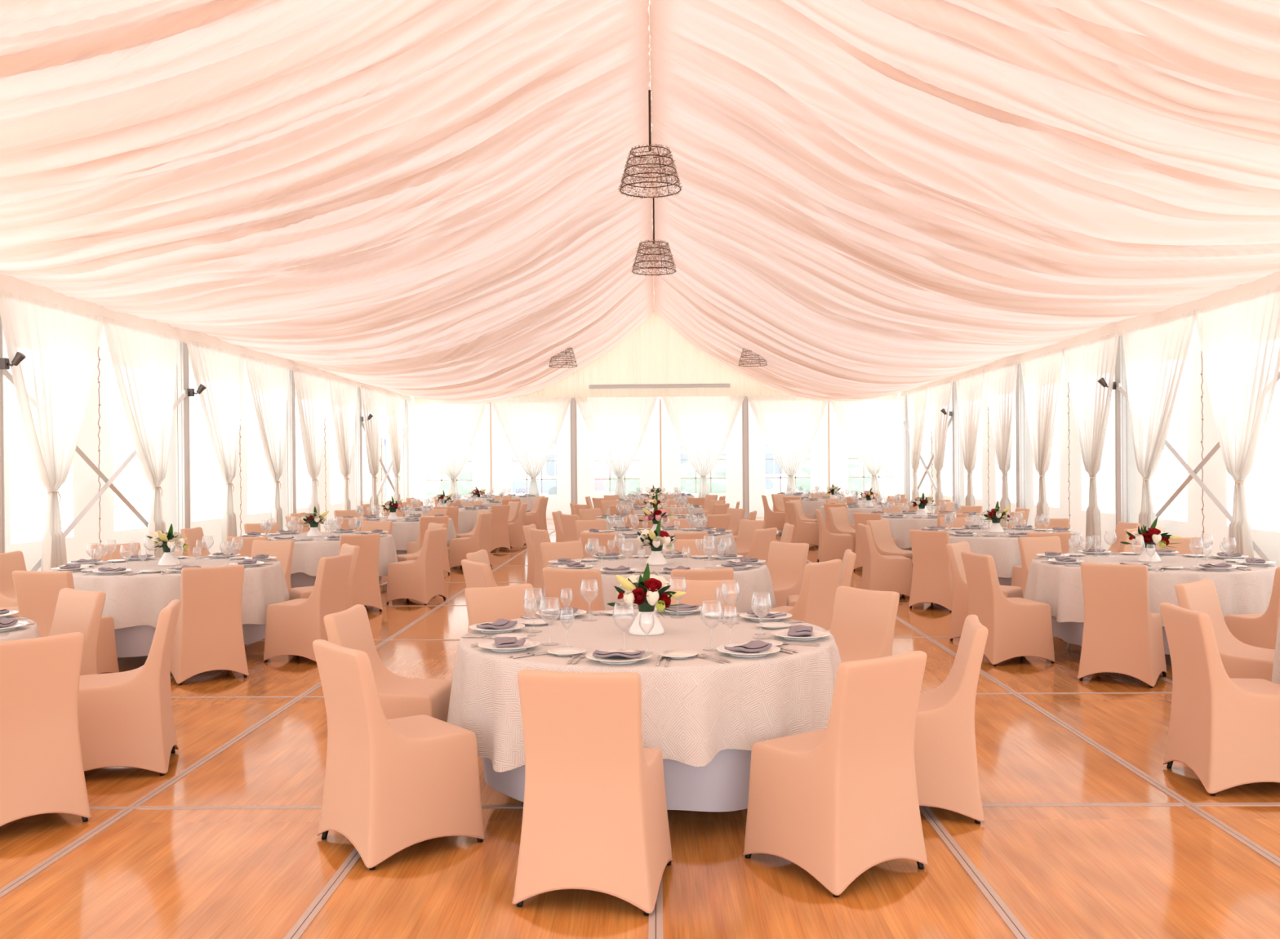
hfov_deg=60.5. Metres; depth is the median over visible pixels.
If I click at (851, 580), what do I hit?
trim
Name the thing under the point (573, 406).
post
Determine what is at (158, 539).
flower bouquet
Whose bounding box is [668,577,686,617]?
wine glass
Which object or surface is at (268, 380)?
curtain
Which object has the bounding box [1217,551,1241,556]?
napkin
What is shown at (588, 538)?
wine glass
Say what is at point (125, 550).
banquet chair
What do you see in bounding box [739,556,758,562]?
napkin
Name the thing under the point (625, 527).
napkin
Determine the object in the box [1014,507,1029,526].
banquet chair
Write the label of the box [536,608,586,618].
dinner plate
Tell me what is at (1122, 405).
post
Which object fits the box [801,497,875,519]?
tablecloth
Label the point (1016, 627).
banquet chair
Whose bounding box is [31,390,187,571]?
brace
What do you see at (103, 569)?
napkin
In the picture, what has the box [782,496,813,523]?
banquet chair
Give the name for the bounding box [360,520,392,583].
banquet chair
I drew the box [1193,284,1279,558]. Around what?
curtain
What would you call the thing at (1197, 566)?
dinner plate
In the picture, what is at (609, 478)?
window
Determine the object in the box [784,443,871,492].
bush
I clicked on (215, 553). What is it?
napkin
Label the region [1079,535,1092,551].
bowl
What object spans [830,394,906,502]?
curtain
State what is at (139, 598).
tablecloth
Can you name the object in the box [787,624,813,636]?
napkin
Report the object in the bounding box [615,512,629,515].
napkin
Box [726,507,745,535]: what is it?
banquet chair
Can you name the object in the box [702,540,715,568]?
wine glass
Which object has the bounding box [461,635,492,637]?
butter knife
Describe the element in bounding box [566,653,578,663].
fork
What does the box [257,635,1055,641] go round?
trim
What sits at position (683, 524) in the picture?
banquet chair
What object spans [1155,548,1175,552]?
napkin
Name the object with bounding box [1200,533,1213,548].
bowl
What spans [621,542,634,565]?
wine glass
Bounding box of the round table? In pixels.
[1066,642,1071,649]
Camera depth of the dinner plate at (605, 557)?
9.70 m
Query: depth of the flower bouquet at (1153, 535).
9.00 m
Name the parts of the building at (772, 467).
pane, pane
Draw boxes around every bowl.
[86,542,99,557]
[120,544,133,559]
[523,587,543,613]
[524,598,537,618]
[538,596,560,622]
[560,587,573,606]
[560,607,574,628]
[580,578,598,601]
[612,602,635,631]
[639,611,654,634]
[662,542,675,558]
[668,577,686,599]
[700,600,722,628]
[715,586,728,605]
[720,581,740,604]
[722,605,737,628]
[751,591,772,618]
[753,596,767,615]
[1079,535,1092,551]
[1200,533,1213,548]
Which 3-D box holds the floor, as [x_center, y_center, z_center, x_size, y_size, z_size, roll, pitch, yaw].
[0.166,1.557,12.532,15.200,0.060,40.050,0,0,1]
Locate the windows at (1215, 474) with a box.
[910,320,1279,567]
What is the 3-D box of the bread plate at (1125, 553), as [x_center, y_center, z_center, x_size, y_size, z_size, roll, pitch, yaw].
[4.350,0.745,9.725,0.172,0.016,0.172,-1,0,-12]
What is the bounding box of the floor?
[0,516,1279,938]
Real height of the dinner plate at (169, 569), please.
0.026 m
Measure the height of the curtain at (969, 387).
3.540 m
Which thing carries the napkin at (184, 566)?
on the dinner plate at (169, 569)
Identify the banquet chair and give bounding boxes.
[0,550,26,607]
[0,606,18,616]
[0,631,92,826]
[12,570,119,673]
[48,587,106,675]
[78,599,181,775]
[90,542,140,560]
[169,564,248,684]
[173,546,188,556]
[180,526,210,556]
[226,536,267,556]
[244,522,278,533]
[250,539,293,593]
[262,553,352,662]
[284,515,302,533]
[288,542,359,609]
[290,511,310,532]
[312,639,484,869]
[323,604,452,722]
[333,509,359,519]
[337,517,367,531]
[338,533,382,611]
[356,505,367,516]
[360,503,372,515]
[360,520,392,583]
[382,507,404,516]
[386,527,447,604]
[396,522,446,591]
[401,501,422,508]
[405,497,414,502]
[406,515,450,573]
[422,508,448,557]
[433,496,439,506]
[433,506,458,549]
[446,499,466,506]
[448,511,493,568]
[456,509,491,537]
[460,500,481,506]
[461,559,541,631]
[464,582,535,631]
[466,549,542,609]
[473,504,511,551]
[493,495,511,500]
[501,498,519,515]
[507,501,520,522]
[507,502,527,547]
[511,669,673,915]
[522,523,537,586]
[524,497,548,530]
[525,495,545,514]
[529,528,551,597]
[540,540,583,567]
[542,567,604,610]
[551,510,563,542]
[560,513,579,542]
[569,502,576,514]
[573,503,588,519]
[574,519,606,540]
[578,507,601,519]
[580,531,619,557]
[585,496,593,508]
[591,497,604,515]
[600,499,620,515]
[603,494,619,500]
[609,505,633,515]
[623,515,653,528]
[634,497,650,506]
[659,499,679,505]
[660,518,692,528]
[661,493,679,499]
[661,504,685,513]
[662,506,688,515]
[662,538,706,555]
[666,578,736,612]
[668,531,707,542]
[670,568,733,580]
[686,497,705,509]
[703,494,717,512]
[704,495,725,515]
[704,513,730,529]
[706,499,725,515]
[711,502,729,514]
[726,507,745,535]
[733,510,756,541]
[735,501,739,508]
[735,519,764,558]
[742,650,928,897]
[745,522,794,556]
[746,527,777,564]
[761,494,785,530]
[761,559,841,630]
[766,541,808,607]
[771,493,784,511]
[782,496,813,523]
[785,501,818,545]
[786,548,856,606]
[787,499,817,522]
[811,493,830,497]
[814,508,853,562]
[823,502,855,532]
[826,497,846,503]
[827,506,855,552]
[830,585,899,662]
[836,496,857,504]
[853,512,897,570]
[857,523,912,596]
[861,493,879,504]
[866,519,912,565]
[881,504,908,513]
[886,497,907,504]
[887,495,899,497]
[894,502,917,513]
[897,493,905,497]
[908,528,953,611]
[914,614,988,823]
[933,498,951,513]
[937,513,968,526]
[938,516,973,528]
[942,501,955,513]
[946,540,1022,640]
[956,505,982,515]
[960,551,1055,666]
[1007,511,1025,528]
[1011,531,1071,587]
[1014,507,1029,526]
[1017,535,1062,598]
[1034,517,1070,528]
[1076,562,1167,687]
[1107,520,1140,552]
[1116,527,1142,552]
[1154,537,1202,554]
[1160,602,1279,795]
[1174,578,1275,681]
[1223,566,1279,649]
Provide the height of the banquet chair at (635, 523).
0.861 m
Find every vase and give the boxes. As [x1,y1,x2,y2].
[157,551,180,565]
[306,527,321,537]
[386,511,398,519]
[440,502,447,506]
[628,611,664,635]
[646,551,666,564]
[650,524,662,531]
[830,494,836,498]
[863,500,873,506]
[915,508,927,515]
[988,523,1004,533]
[1137,547,1160,562]
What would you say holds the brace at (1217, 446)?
attached to the post at (1122, 405)
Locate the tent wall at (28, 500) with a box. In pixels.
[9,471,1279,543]
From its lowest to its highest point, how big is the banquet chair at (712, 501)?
0.845 m
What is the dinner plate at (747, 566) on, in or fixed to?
on the tablecloth at (757, 580)
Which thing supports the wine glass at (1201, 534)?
on the tablecloth at (1060, 586)
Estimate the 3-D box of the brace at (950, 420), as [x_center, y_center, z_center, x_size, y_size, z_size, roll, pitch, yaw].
[7.711,-0.035,29.362,0.080,2.740,5.110,0,0,1]
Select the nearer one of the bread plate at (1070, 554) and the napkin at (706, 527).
the bread plate at (1070, 554)
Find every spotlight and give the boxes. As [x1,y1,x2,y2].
[0,351,26,369]
[186,383,205,396]
[361,413,373,421]
[940,408,951,416]
[1097,377,1115,389]
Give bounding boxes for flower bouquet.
[146,523,189,553]
[297,506,332,527]
[379,496,406,511]
[433,490,453,502]
[468,487,486,497]
[606,562,685,617]
[636,519,679,553]
[638,502,673,525]
[644,493,663,510]
[646,484,662,494]
[646,488,662,500]
[826,484,841,494]
[860,488,875,502]
[910,493,936,508]
[977,500,1012,524]
[1120,517,1181,549]
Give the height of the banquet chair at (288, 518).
0.861 m
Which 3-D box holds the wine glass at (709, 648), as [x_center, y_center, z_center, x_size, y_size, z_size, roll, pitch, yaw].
[0.322,0.701,4.928,0.100,0.216,0.100,0,0,37]
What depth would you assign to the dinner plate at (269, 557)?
9.76 m
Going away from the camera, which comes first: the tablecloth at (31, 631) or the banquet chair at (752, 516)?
the tablecloth at (31, 631)
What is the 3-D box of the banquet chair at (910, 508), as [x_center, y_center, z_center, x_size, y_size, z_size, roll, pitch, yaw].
[4.649,1.020,19.649,0.513,0.845,0.560,-1,0,-15]
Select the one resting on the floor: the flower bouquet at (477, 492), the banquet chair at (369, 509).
the banquet chair at (369, 509)
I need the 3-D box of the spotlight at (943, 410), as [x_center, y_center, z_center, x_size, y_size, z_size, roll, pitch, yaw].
[7.463,-1.395,26.733,0.273,0.191,0.104,0,0,1]
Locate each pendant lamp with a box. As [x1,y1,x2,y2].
[548,346,577,368]
[617,89,682,199]
[631,197,676,276]
[737,348,767,366]
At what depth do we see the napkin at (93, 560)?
9.53 m
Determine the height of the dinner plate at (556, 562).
0.026 m
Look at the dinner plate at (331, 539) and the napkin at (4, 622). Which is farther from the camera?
the dinner plate at (331, 539)
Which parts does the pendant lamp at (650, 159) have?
wire frame, rod, bulb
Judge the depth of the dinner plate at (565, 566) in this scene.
8.70 m
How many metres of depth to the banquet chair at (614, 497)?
26.14 m
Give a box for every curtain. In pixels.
[0,288,104,571]
[102,316,180,557]
[186,338,244,553]
[244,354,288,530]
[293,367,328,531]
[328,376,357,510]
[360,385,384,516]
[384,391,404,503]
[406,398,487,499]
[490,396,572,496]
[574,396,657,498]
[662,395,744,499]
[746,395,828,493]
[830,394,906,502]
[906,386,928,510]
[928,379,952,510]
[955,369,985,506]
[983,360,1017,527]
[1020,346,1064,518]
[1062,331,1119,549]
[1121,308,1198,551]
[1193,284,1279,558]
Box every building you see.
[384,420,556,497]
[680,439,892,493]
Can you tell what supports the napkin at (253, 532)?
on the dinner plate at (261, 534)
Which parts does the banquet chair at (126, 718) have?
leg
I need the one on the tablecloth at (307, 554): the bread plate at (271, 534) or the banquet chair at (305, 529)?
the bread plate at (271, 534)
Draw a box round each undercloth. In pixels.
[114,623,266,657]
[290,572,382,587]
[395,550,407,554]
[481,748,751,811]
[997,577,1011,586]
[1051,615,1169,653]
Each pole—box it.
[489,403,492,494]
[659,399,662,493]
[827,402,830,488]
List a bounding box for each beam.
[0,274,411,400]
[589,383,729,388]
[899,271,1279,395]
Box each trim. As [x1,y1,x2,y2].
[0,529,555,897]
[89,802,1279,808]
[170,582,386,679]
[171,691,1172,697]
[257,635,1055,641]
[283,848,360,938]
[366,602,933,606]
[444,579,861,582]
[648,876,663,938]
[775,539,1279,866]
[919,805,1032,938]
[1157,675,1172,684]
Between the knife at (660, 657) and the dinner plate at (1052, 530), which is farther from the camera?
the dinner plate at (1052, 530)
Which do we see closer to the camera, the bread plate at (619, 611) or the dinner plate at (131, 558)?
the bread plate at (619, 611)
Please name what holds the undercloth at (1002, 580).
on the round table
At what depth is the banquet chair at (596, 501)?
24.11 m
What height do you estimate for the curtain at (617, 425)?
3.540 m
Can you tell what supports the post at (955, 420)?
on the floor
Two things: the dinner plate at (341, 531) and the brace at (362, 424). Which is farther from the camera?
the brace at (362, 424)
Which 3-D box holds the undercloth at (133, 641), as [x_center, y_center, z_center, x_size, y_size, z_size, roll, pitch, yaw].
[-4.054,1.152,9.448,1.806,0.648,1.806,0,0,-7]
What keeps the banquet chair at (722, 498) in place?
on the floor
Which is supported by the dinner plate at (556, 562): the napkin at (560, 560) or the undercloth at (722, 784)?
the napkin at (560, 560)
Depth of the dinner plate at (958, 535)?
12.27 m
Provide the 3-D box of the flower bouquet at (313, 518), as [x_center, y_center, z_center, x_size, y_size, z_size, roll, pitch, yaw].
[-3.920,0.589,13.150,0.319,0.308,0.382,-1,0,-40]
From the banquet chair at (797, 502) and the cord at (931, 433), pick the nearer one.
the banquet chair at (797, 502)
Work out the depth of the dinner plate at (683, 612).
6.08 m
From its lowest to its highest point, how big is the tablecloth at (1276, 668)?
0.468 m
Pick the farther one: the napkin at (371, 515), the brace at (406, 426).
the brace at (406, 426)
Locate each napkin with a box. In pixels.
[0,608,8,614]
[0,617,17,627]
[59,563,80,568]
[71,558,100,562]
[97,567,126,572]
[124,554,152,557]
[171,564,201,569]
[212,552,237,555]
[237,559,257,564]
[246,531,261,534]
[252,554,268,558]
[274,536,293,539]
[278,528,297,532]
[327,535,339,537]
[336,528,353,530]
[363,514,376,516]
[371,528,382,532]
[404,517,418,519]
[476,617,517,629]
[493,636,525,647]
[542,606,577,613]
[557,558,575,562]
[565,561,585,567]
[589,528,599,531]
[592,649,644,657]
[595,551,619,555]
[602,565,630,570]
[608,515,622,518]
[613,525,630,528]
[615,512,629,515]
[622,533,638,535]
[661,525,674,528]
[661,551,684,554]
[663,565,690,570]
[663,602,699,611]
[676,515,691,518]
[695,526,714,528]
[706,530,715,533]
[715,528,725,531]
[718,552,737,556]
[720,561,746,567]
[724,640,772,652]
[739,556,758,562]
[746,608,786,617]
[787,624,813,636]
[920,528,937,530]
[926,525,946,528]
[938,511,953,512]
[955,530,973,533]
[964,524,982,527]
[1008,532,1026,534]
[1015,524,1032,527]
[1044,551,1062,555]
[1052,527,1068,530]
[1054,555,1076,561]
[1082,548,1105,551]
[1120,562,1148,565]
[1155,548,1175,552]
[1199,562,1231,568]
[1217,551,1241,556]
[1245,557,1265,563]
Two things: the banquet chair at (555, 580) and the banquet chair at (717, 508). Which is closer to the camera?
the banquet chair at (555, 580)
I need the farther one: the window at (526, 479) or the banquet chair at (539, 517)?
the window at (526, 479)
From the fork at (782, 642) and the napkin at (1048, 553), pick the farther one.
the napkin at (1048, 553)
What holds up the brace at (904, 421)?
attached to the post at (955, 420)
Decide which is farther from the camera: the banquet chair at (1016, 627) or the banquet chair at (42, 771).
the banquet chair at (1016, 627)
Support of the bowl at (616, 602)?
on the wine glass at (616, 602)
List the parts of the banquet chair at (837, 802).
leg, leg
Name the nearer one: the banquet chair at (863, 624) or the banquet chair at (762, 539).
the banquet chair at (863, 624)
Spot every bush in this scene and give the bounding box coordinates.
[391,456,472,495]
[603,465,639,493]
[680,455,725,493]
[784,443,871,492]
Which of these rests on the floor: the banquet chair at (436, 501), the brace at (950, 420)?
the banquet chair at (436, 501)
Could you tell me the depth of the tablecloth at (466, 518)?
20.42 m
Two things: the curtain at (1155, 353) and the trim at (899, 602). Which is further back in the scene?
the curtain at (1155, 353)
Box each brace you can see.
[1,368,148,527]
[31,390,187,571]
[361,421,395,493]
[377,424,408,496]
[903,420,936,492]
[910,413,952,503]
[1115,382,1270,560]
[1155,371,1279,518]
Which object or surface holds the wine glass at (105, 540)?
on the tablecloth at (139, 598)
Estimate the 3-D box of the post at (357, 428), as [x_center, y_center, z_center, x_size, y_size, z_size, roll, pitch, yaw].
[-6.967,-0.277,27.148,0.280,3.580,0.340,0,0,1]
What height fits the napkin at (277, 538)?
0.041 m
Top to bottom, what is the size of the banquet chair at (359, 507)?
0.845 m
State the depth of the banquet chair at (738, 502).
20.69 m
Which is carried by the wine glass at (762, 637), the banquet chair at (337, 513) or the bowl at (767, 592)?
the bowl at (767, 592)
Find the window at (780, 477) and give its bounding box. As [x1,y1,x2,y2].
[764,440,810,492]
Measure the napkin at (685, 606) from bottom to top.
0.034 m
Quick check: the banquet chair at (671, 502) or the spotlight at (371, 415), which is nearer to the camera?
the banquet chair at (671, 502)
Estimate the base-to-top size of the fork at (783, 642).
0.008 m
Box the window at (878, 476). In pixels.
[848,457,893,492]
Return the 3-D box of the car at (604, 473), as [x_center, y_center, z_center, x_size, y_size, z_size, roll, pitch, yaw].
[-1.393,0.700,56.032,4.259,1.420,1.800,0,0,4]
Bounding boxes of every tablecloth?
[0,615,39,640]
[48,555,289,628]
[262,531,397,576]
[329,516,456,550]
[404,506,490,533]
[436,500,519,512]
[447,608,841,772]
[467,495,536,511]
[542,555,776,613]
[578,528,738,558]
[595,515,705,529]
[605,506,704,515]
[619,499,686,505]
[624,494,694,499]
[772,493,844,511]
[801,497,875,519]
[819,504,918,524]
[881,513,986,548]
[911,528,1082,577]
[1023,552,1277,626]
[1271,617,1279,684]
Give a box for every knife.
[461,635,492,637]
[464,634,492,635]
[508,649,547,657]
[512,652,548,658]
[525,615,541,618]
[656,655,662,666]
[664,657,670,666]
[778,648,793,653]
[780,647,798,653]
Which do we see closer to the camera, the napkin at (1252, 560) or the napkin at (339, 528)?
the napkin at (1252, 560)
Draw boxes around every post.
[0,315,4,553]
[175,341,190,533]
[285,369,296,530]
[354,386,362,509]
[402,399,408,502]
[569,397,577,514]
[742,395,749,517]
[903,395,910,502]
[951,382,959,513]
[1015,363,1026,508]
[1115,335,1129,524]
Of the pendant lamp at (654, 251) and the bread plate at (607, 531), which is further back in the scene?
the pendant lamp at (654, 251)
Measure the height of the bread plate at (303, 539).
0.016 m
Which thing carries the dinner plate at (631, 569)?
on the tablecloth at (757, 580)
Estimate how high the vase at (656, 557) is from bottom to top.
0.153 m
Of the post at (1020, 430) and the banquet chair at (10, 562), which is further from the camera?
the post at (1020, 430)
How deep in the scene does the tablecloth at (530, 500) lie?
28.50 m
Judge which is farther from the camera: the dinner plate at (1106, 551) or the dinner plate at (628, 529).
the dinner plate at (628, 529)
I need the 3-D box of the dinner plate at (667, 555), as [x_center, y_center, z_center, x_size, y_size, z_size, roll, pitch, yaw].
[0.296,0.772,9.911,0.281,0.026,0.281,0,0,7]
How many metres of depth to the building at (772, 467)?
60.34 m
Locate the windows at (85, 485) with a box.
[2,325,402,571]
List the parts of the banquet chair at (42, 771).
leg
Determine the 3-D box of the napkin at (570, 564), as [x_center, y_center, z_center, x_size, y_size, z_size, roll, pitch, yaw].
[-0.516,0.766,8.775,0.121,0.041,0.189,-1,0,-21]
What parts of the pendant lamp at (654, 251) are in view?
wire frame, rod, bulb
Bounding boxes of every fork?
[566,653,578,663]
[572,653,585,663]
[695,653,724,662]
[700,653,730,662]
[782,641,820,644]
[782,642,818,645]
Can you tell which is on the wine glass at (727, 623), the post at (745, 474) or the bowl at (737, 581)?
the bowl at (737, 581)
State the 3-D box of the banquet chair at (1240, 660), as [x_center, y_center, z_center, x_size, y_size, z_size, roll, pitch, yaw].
[3.504,1.101,6.399,0.521,0.861,0.564,-1,0,-41]
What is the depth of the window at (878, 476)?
32.24 m
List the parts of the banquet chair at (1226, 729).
leg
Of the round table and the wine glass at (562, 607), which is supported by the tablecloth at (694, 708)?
the wine glass at (562, 607)
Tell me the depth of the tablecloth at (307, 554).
12.35 m
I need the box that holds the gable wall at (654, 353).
[413,310,897,403]
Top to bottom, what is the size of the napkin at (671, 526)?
0.041 m
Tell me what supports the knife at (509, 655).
on the tablecloth at (694, 708)
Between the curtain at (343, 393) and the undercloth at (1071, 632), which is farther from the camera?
the curtain at (343, 393)
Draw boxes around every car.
[511,470,556,493]
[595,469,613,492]
[765,478,773,488]
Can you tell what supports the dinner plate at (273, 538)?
on the tablecloth at (307, 554)
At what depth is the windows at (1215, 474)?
17.09 m
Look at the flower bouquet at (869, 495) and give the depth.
20.89 m
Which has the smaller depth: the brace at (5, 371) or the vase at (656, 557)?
the vase at (656, 557)
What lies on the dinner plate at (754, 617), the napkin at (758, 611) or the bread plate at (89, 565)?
the napkin at (758, 611)
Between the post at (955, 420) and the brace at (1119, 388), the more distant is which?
the post at (955, 420)
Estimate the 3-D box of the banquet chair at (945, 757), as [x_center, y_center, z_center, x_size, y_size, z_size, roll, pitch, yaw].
[1.301,1.125,5.091,0.564,0.861,0.521,0,0,11]
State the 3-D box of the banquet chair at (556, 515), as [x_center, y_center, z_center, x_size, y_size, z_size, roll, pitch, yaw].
[-1.058,1.085,17.260,0.564,0.861,0.521,0,0,9]
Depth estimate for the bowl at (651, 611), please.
4.85 m
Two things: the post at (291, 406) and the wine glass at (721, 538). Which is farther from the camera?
the post at (291, 406)
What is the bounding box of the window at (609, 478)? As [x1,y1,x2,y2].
[595,459,639,493]
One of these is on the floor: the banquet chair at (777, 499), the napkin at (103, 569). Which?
the banquet chair at (777, 499)
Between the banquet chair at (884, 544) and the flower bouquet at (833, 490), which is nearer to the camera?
the banquet chair at (884, 544)
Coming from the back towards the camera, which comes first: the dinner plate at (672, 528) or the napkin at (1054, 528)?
the dinner plate at (672, 528)
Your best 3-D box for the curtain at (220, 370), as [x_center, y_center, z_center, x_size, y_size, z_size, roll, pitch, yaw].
[-6.880,-0.233,17.924,0.150,3.540,2.369,0,0,-1]
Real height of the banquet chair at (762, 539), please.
0.861 m
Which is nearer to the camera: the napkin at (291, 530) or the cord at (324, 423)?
the napkin at (291, 530)
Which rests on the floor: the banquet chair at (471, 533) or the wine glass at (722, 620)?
the banquet chair at (471, 533)
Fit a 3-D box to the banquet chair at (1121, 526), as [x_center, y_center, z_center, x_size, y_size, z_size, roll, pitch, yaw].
[5.516,1.053,12.921,0.564,0.861,0.521,0,0,-5]
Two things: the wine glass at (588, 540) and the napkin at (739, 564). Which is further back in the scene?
the wine glass at (588, 540)
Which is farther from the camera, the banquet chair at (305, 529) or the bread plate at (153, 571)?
the banquet chair at (305, 529)
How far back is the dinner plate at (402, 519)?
16.56 m
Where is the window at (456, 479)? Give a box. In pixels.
[426,442,472,493]
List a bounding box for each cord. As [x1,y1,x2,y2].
[97,346,102,544]
[239,425,241,533]
[324,422,326,528]
[380,437,382,516]
[931,433,933,510]
[987,407,989,527]
[1067,383,1070,528]
[1200,351,1204,554]
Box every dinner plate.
[0,609,18,618]
[0,621,29,631]
[50,565,88,571]
[67,560,103,564]
[93,568,131,574]
[122,555,155,559]
[166,567,181,573]
[208,553,239,558]
[230,561,265,567]
[242,533,266,536]
[244,555,277,560]
[271,537,297,540]
[275,530,298,533]
[324,537,339,540]
[334,529,356,533]
[365,530,388,533]
[402,519,419,521]
[468,622,524,633]
[477,638,539,652]
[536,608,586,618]
[547,559,581,564]
[557,564,592,568]
[585,648,651,664]
[591,553,622,559]
[599,567,635,573]
[610,527,631,530]
[617,534,638,537]
[654,605,704,614]
[658,567,693,573]
[662,526,676,529]
[662,551,688,556]
[693,528,715,530]
[707,532,719,535]
[711,529,732,533]
[711,554,742,559]
[715,643,780,657]
[716,564,751,569]
[732,559,765,564]
[739,611,792,622]
[770,628,830,640]
[888,515,905,517]
[901,511,917,513]
[924,527,947,529]
[951,533,977,536]
[962,525,985,528]
[1005,533,1026,537]
[1012,526,1035,529]
[1035,553,1069,558]
[1047,559,1084,564]
[1048,528,1072,531]
[1077,549,1111,554]
[1156,550,1178,555]
[1195,564,1235,570]
[1210,554,1248,559]
[1235,560,1275,565]
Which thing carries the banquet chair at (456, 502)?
on the floor
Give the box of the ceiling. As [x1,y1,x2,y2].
[0,0,1279,404]
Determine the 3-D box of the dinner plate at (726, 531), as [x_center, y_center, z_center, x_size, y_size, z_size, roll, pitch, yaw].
[0.975,0.750,13.219,0.281,0.026,0.281,-1,0,-38]
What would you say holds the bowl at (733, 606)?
on the wine glass at (733, 606)
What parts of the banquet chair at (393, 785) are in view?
leg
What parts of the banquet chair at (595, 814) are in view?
leg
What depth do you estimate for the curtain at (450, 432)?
32.07 m
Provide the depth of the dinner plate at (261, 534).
13.16 m
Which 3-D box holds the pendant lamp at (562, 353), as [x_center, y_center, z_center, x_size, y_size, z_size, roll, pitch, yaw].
[-1.896,-2.973,27.015,0.717,0.907,0.721,-1,0,-37]
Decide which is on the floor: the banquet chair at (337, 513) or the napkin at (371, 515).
the banquet chair at (337, 513)
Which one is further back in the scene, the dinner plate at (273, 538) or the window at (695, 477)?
the window at (695, 477)
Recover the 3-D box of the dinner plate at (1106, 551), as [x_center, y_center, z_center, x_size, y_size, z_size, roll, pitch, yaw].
[4.063,0.742,9.806,0.281,0.026,0.281,-1,0,-38]
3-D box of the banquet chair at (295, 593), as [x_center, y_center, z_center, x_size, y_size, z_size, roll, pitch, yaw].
[-2.923,1.134,10.131,0.564,0.861,0.521,-1,0,-30]
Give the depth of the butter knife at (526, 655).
4.77 m
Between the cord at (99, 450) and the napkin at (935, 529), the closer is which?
the napkin at (935, 529)
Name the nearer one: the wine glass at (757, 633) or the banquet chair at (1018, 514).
the wine glass at (757, 633)
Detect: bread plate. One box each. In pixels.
[80,564,94,566]
[80,568,97,572]
[106,559,128,562]
[139,568,162,573]
[176,555,187,558]
[229,555,247,559]
[267,533,281,535]
[298,537,314,540]
[491,632,527,638]
[519,618,551,625]
[546,647,586,656]
[579,558,598,561]
[582,567,604,568]
[602,529,615,532]
[604,608,635,615]
[627,568,644,573]
[632,555,649,557]
[657,649,697,658]
[682,528,693,530]
[690,555,710,558]
[703,611,734,617]
[745,639,782,645]
[756,622,790,628]
[951,527,964,529]
[982,533,997,536]
[1033,528,1048,530]
[1065,553,1084,555]
[1120,551,1140,555]
[1159,565,1182,569]
[1183,554,1205,556]
[1224,559,1245,562]
[1230,564,1247,568]
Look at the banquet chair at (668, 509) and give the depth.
18.59 m
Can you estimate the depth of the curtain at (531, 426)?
32.03 m
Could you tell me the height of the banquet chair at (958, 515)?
0.861 m
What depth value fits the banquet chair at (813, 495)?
26.45 m
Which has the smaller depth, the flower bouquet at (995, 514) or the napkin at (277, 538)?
the napkin at (277, 538)
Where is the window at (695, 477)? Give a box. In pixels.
[680,458,725,493]
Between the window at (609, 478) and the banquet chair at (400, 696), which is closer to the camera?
the banquet chair at (400, 696)
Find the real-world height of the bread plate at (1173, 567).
0.016 m
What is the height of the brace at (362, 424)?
2.740 m
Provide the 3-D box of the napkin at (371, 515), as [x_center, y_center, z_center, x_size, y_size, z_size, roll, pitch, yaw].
[-4.393,0.754,17.829,0.121,0.041,0.189,0,0,28]
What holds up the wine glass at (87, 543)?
on the tablecloth at (139, 598)
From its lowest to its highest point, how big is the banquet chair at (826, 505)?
0.845 m
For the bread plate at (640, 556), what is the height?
0.016 m
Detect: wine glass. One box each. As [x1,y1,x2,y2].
[86,542,99,568]
[104,539,116,564]
[120,544,133,571]
[170,542,183,565]
[201,535,213,559]
[219,540,232,565]
[231,537,243,561]
[523,587,543,632]
[524,598,537,635]
[538,596,560,645]
[560,587,573,622]
[560,607,574,647]
[580,578,598,621]
[586,540,599,567]
[587,537,599,564]
[612,602,635,646]
[613,534,625,559]
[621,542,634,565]
[639,611,654,653]
[662,542,675,566]
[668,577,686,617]
[700,600,722,650]
[702,534,714,560]
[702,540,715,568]
[715,586,728,622]
[720,537,732,564]
[720,581,740,624]
[722,605,737,642]
[751,591,772,639]
[753,596,767,635]
[1070,532,1083,558]
[1079,535,1092,562]
[1104,530,1116,555]
[1131,538,1145,555]
[1189,538,1203,567]
[1200,533,1213,559]
[1219,540,1229,563]
[1222,537,1236,552]
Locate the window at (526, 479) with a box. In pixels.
[511,441,556,494]
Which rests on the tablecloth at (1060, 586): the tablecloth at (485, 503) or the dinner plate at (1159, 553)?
the dinner plate at (1159, 553)
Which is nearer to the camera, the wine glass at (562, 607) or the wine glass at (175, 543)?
the wine glass at (562, 607)
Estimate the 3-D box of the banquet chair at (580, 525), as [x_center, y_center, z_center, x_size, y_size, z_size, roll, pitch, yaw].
[-0.525,1.095,14.331,0.521,0.861,0.564,-1,0,-31]

